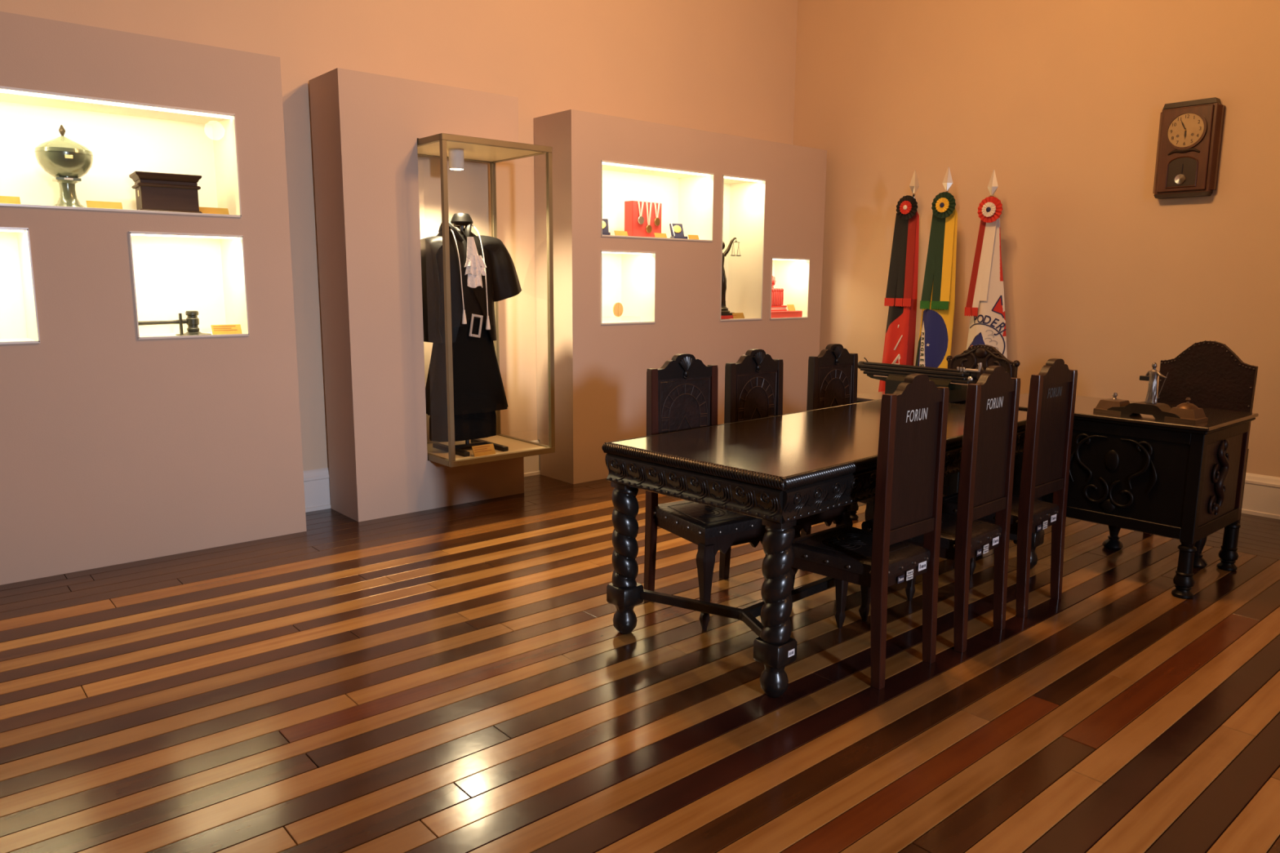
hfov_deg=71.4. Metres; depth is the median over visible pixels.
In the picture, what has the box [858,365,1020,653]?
dining chair
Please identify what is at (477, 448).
print
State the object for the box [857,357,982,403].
typewriter
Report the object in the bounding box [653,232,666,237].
plaque
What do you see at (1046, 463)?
dining chair
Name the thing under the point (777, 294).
stand
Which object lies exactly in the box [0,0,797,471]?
wall
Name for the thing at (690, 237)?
plaque
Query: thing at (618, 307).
medal
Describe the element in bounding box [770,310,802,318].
pedestal
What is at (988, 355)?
armchair
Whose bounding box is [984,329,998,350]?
print
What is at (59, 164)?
bowl
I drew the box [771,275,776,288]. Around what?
rosette
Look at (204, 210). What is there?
plaque
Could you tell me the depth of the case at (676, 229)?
6.88 m
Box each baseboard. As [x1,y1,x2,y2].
[302,440,540,512]
[1241,472,1279,519]
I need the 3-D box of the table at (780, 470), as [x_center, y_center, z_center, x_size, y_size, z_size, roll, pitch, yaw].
[0.950,0.391,4.019,2.206,0.791,0.912,-8,13,-43]
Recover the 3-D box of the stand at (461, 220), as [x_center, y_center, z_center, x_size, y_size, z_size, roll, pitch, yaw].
[-1.092,-0.588,5.631,0.320,1.489,0.410,-8,12,-40]
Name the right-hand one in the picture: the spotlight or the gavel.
the spotlight
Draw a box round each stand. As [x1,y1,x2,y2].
[175,313,211,335]
[432,213,508,457]
[771,288,783,306]
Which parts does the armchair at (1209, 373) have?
leg, leg, backrest, leg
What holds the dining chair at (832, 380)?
on the floor
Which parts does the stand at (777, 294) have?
trim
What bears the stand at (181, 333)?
in the partition at (122, 441)
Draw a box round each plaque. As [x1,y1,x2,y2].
[0,195,20,204]
[85,200,122,208]
[199,206,229,214]
[210,324,242,334]
[471,443,495,457]
[613,231,627,235]
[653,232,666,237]
[687,234,698,239]
[732,312,744,318]
[786,304,795,311]
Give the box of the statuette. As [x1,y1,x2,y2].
[720,237,740,312]
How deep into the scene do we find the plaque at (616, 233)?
6.38 m
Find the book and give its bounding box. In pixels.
[771,305,786,311]
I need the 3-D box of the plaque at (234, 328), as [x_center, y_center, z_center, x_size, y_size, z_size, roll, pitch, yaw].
[-2.222,-0.522,4.788,0.150,0.050,0.028,-8,12,-40]
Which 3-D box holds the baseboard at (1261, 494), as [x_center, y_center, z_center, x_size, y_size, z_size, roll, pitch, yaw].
[4.440,0.540,4.898,0.028,0.256,9.394,-8,12,-40]
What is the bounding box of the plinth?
[720,312,736,319]
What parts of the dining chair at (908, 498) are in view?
leg, seat frame, seat, leg, maker plate, rail, panel, crest rail, leg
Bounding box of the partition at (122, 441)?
[0,11,306,585]
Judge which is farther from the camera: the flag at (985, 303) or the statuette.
the statuette
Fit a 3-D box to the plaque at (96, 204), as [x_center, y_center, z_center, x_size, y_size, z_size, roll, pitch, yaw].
[-2.600,-1.071,4.325,0.150,0.045,0.026,-8,12,-40]
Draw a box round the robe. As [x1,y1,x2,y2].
[420,221,521,442]
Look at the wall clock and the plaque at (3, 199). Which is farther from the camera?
the wall clock
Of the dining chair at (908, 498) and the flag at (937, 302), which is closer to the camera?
the dining chair at (908, 498)
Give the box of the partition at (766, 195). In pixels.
[533,109,826,484]
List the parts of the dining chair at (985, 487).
leg, leg, seat, seat frame, leg, maker plate, rail, panel, crest rail, leg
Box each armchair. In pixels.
[942,344,1020,497]
[1102,340,1257,568]
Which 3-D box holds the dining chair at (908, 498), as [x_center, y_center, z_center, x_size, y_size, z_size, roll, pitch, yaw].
[0.832,0.338,3.359,0.444,1.106,0.479,-8,12,-41]
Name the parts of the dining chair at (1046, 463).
leg, seat, seat frame, leg, maker plate, rail, panel, crest rail, leg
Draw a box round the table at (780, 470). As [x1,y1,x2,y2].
[601,399,1044,697]
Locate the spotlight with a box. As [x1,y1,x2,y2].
[448,147,464,169]
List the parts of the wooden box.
lid, moulding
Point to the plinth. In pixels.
(723, 315)
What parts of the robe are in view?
cord, sash, cord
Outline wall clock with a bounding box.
[1152,97,1225,199]
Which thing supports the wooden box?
in the partition at (122, 441)
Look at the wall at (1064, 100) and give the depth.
6.28 m
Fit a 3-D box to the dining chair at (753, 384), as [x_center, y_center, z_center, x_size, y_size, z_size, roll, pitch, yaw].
[0.683,0.202,4.184,0.444,1.106,0.479,-8,12,-40]
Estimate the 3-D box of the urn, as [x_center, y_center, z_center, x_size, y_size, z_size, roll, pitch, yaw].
[-2.758,-1.242,4.274,0.238,0.398,0.238,-8,12,-40]
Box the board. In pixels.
[624,200,662,237]
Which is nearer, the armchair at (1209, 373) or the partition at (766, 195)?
the armchair at (1209, 373)
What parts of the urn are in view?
lid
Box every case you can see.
[602,218,610,235]
[669,222,687,239]
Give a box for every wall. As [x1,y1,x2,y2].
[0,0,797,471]
[793,0,1279,477]
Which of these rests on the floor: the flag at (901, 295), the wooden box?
the flag at (901, 295)
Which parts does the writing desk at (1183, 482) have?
panel, rail, rail, moulding, leg, rail, panel, rail, leg, post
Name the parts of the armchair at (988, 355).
backrest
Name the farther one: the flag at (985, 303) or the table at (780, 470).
the flag at (985, 303)
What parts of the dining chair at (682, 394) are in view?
leg, panel, crest rail, leg, seat, seat frame, leg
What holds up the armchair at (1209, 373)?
on the floor
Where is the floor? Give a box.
[0,474,1279,852]
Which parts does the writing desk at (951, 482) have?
leg, rail, panel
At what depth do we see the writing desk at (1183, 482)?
4.20 m
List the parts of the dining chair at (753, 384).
leg, panel, crest rail, leg, leg, seat frame, leg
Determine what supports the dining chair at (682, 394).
on the floor
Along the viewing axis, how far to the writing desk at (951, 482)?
5.05 m
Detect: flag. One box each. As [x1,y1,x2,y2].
[878,169,919,391]
[915,166,957,368]
[964,169,1007,358]
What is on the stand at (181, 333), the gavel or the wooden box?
the gavel
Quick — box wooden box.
[128,170,202,213]
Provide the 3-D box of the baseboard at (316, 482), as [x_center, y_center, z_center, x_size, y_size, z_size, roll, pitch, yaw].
[-1.661,0.348,5.847,7.952,0.256,0.028,-8,12,-40]
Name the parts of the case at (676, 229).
panel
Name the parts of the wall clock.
window moulding, door, cornice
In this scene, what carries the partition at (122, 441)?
on the floor
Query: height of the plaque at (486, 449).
0.062 m
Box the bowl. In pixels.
[35,151,93,177]
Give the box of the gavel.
[137,311,199,331]
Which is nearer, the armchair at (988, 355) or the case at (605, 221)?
the armchair at (988, 355)
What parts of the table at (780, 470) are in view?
leg, rope moulding, rope moulding, leg, rope moulding, leg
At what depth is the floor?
3.04 m
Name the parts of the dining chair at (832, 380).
leg, panel, crest rail, leg, seat frame, leg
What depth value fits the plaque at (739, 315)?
7.28 m
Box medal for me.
[601,302,640,317]
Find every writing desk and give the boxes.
[849,391,965,519]
[1012,392,1258,599]
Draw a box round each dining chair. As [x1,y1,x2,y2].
[643,353,766,630]
[719,348,853,590]
[790,373,949,689]
[800,343,875,537]
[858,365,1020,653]
[942,358,1077,617]
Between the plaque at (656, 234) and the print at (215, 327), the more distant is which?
the plaque at (656, 234)
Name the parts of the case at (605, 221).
panel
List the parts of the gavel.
handle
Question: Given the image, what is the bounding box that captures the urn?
[34,124,93,207]
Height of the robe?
1.358 m
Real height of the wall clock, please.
0.585 m
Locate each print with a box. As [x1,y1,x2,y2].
[213,325,235,330]
[474,445,491,452]
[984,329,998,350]
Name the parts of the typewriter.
platen knob, carriage rail, guide rod, return lever, platen knob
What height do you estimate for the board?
0.268 m

